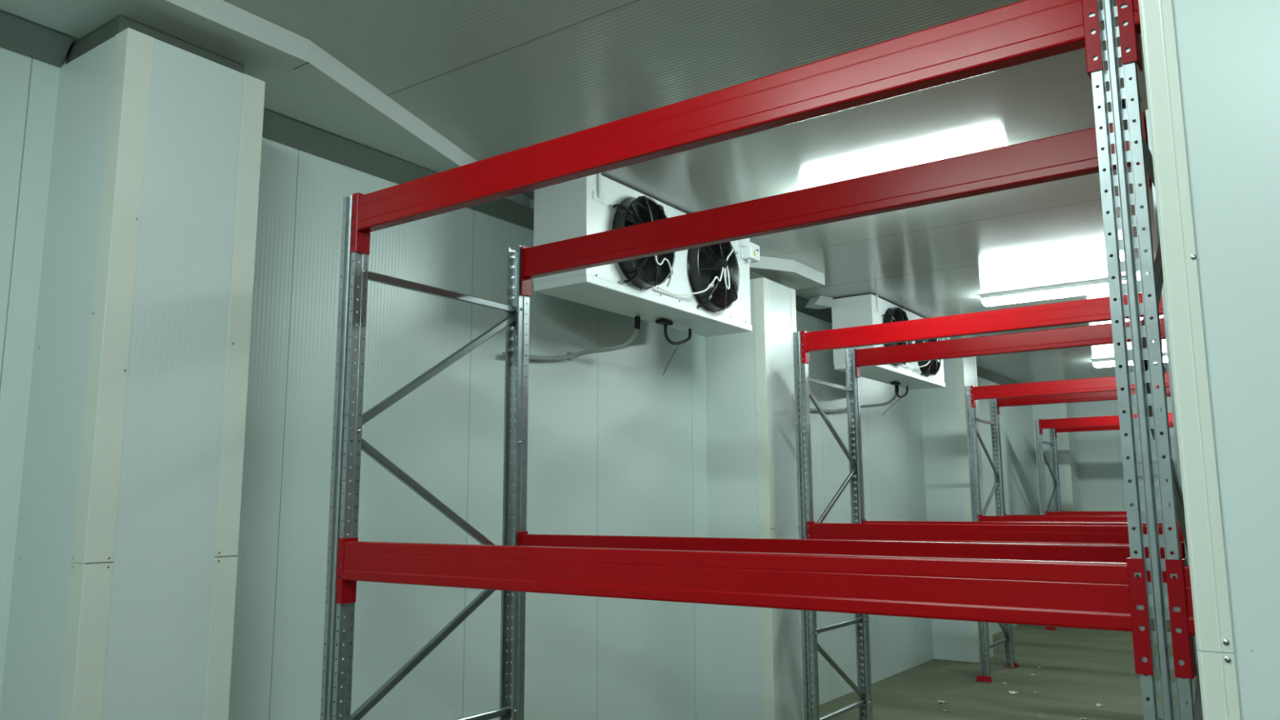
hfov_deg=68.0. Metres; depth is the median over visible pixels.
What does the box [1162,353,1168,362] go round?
ceiling lamp
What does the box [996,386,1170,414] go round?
beam
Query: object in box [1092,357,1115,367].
ceiling lamp
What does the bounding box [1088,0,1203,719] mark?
upright
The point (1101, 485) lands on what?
wall
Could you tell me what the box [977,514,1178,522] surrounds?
beam
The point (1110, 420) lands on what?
beam
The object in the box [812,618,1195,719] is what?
floor
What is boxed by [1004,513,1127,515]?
beam
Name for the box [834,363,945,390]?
drip tray
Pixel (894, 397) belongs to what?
drain pipe
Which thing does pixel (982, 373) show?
trim
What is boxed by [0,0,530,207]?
ceiling beam
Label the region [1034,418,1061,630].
upright
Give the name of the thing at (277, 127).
trim
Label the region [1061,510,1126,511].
beam
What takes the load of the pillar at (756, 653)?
on the floor
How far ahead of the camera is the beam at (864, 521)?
6.87 m
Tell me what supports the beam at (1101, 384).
attached to the upright
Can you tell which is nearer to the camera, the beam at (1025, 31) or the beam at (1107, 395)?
the beam at (1025, 31)
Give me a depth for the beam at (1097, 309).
6.26 m
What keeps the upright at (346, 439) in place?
on the floor
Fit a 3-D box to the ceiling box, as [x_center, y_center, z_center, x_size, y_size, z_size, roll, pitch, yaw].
[1.676,-0.544,8.928,0.248,0.093,0.159,6,-10,-34]
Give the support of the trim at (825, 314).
attached to the wall at (617, 446)
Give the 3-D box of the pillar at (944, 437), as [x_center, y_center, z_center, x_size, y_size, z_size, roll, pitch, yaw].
[3.850,1.703,11.610,0.563,3.750,0.556,-6,-11,35]
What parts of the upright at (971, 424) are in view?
slotted post, slotted post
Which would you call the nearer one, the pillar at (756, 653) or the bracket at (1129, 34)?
the bracket at (1129, 34)
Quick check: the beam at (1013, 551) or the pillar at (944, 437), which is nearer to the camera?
the beam at (1013, 551)
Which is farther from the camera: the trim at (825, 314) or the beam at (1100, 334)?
the trim at (825, 314)
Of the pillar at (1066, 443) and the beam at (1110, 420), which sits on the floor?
the pillar at (1066, 443)
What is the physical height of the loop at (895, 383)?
0.282 m
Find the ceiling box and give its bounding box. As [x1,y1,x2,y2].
[804,295,832,309]
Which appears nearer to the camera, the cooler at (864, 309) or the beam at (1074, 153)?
the beam at (1074, 153)
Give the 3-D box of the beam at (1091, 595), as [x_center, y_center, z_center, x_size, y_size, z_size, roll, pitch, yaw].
[-0.012,0.662,2.773,2.681,0.236,0.066,-6,-11,35]
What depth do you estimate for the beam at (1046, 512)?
13.72 m
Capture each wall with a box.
[0,47,1039,719]
[1072,396,1177,607]
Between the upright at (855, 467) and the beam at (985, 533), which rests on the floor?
the upright at (855, 467)
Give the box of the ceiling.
[222,0,1168,383]
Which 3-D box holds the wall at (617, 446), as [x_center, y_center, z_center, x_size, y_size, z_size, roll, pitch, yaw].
[0.864,1.164,7.987,0.100,3.750,21.600,-6,-11,35]
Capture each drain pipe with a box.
[502,316,640,360]
[809,385,898,413]
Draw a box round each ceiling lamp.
[980,275,1126,306]
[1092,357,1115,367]
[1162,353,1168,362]
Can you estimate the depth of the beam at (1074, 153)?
3.57 m
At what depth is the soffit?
7.64 m
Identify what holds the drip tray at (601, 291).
on the cooler at (704, 290)
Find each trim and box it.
[0,10,73,67]
[262,108,533,230]
[292,62,309,69]
[795,295,831,323]
[976,366,1019,384]
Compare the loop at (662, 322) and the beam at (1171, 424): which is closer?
the loop at (662, 322)
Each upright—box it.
[320,195,529,719]
[792,331,872,719]
[964,386,1019,682]
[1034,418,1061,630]
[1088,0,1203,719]
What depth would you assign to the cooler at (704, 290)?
5.83 m
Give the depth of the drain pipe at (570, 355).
6.21 m
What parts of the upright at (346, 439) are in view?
slotted post, slotted post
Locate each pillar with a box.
[0,14,265,719]
[705,270,804,719]
[920,356,993,662]
[1032,402,1080,515]
[1137,0,1279,719]
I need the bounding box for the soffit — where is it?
[749,256,825,289]
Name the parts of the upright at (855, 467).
slotted post, slotted post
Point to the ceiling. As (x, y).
(492, 77)
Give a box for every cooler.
[533,173,759,337]
[831,293,949,390]
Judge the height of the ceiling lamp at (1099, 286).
0.110 m
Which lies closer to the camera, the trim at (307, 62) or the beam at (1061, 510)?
the trim at (307, 62)
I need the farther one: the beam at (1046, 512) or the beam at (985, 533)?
the beam at (1046, 512)
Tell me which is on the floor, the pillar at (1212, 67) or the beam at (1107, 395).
the pillar at (1212, 67)
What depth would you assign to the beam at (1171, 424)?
14.70 m
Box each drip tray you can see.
[533,274,751,337]
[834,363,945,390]
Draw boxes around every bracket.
[1116,0,1142,71]
[1164,558,1196,679]
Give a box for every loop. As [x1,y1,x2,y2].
[655,319,691,374]
[881,381,908,415]
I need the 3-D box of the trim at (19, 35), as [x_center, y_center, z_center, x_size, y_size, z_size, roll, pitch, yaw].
[-3.210,-1.409,2.417,0.096,0.096,3.280,-6,-11,35]
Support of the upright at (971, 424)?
on the floor
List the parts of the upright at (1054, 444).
slotted post, slotted post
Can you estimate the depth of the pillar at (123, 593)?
3.45 m
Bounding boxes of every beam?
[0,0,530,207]
[335,537,1153,675]
[350,0,1102,254]
[517,531,1185,582]
[520,111,1151,297]
[800,293,1163,364]
[806,521,1183,546]
[855,317,1165,377]
[862,519,1179,525]
[969,372,1169,408]
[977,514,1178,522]
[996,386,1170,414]
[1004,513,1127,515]
[1038,413,1173,434]
[1044,511,1127,515]
[1055,422,1173,438]
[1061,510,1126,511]
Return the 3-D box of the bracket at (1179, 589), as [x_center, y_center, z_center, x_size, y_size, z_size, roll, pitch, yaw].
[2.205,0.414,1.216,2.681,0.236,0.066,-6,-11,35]

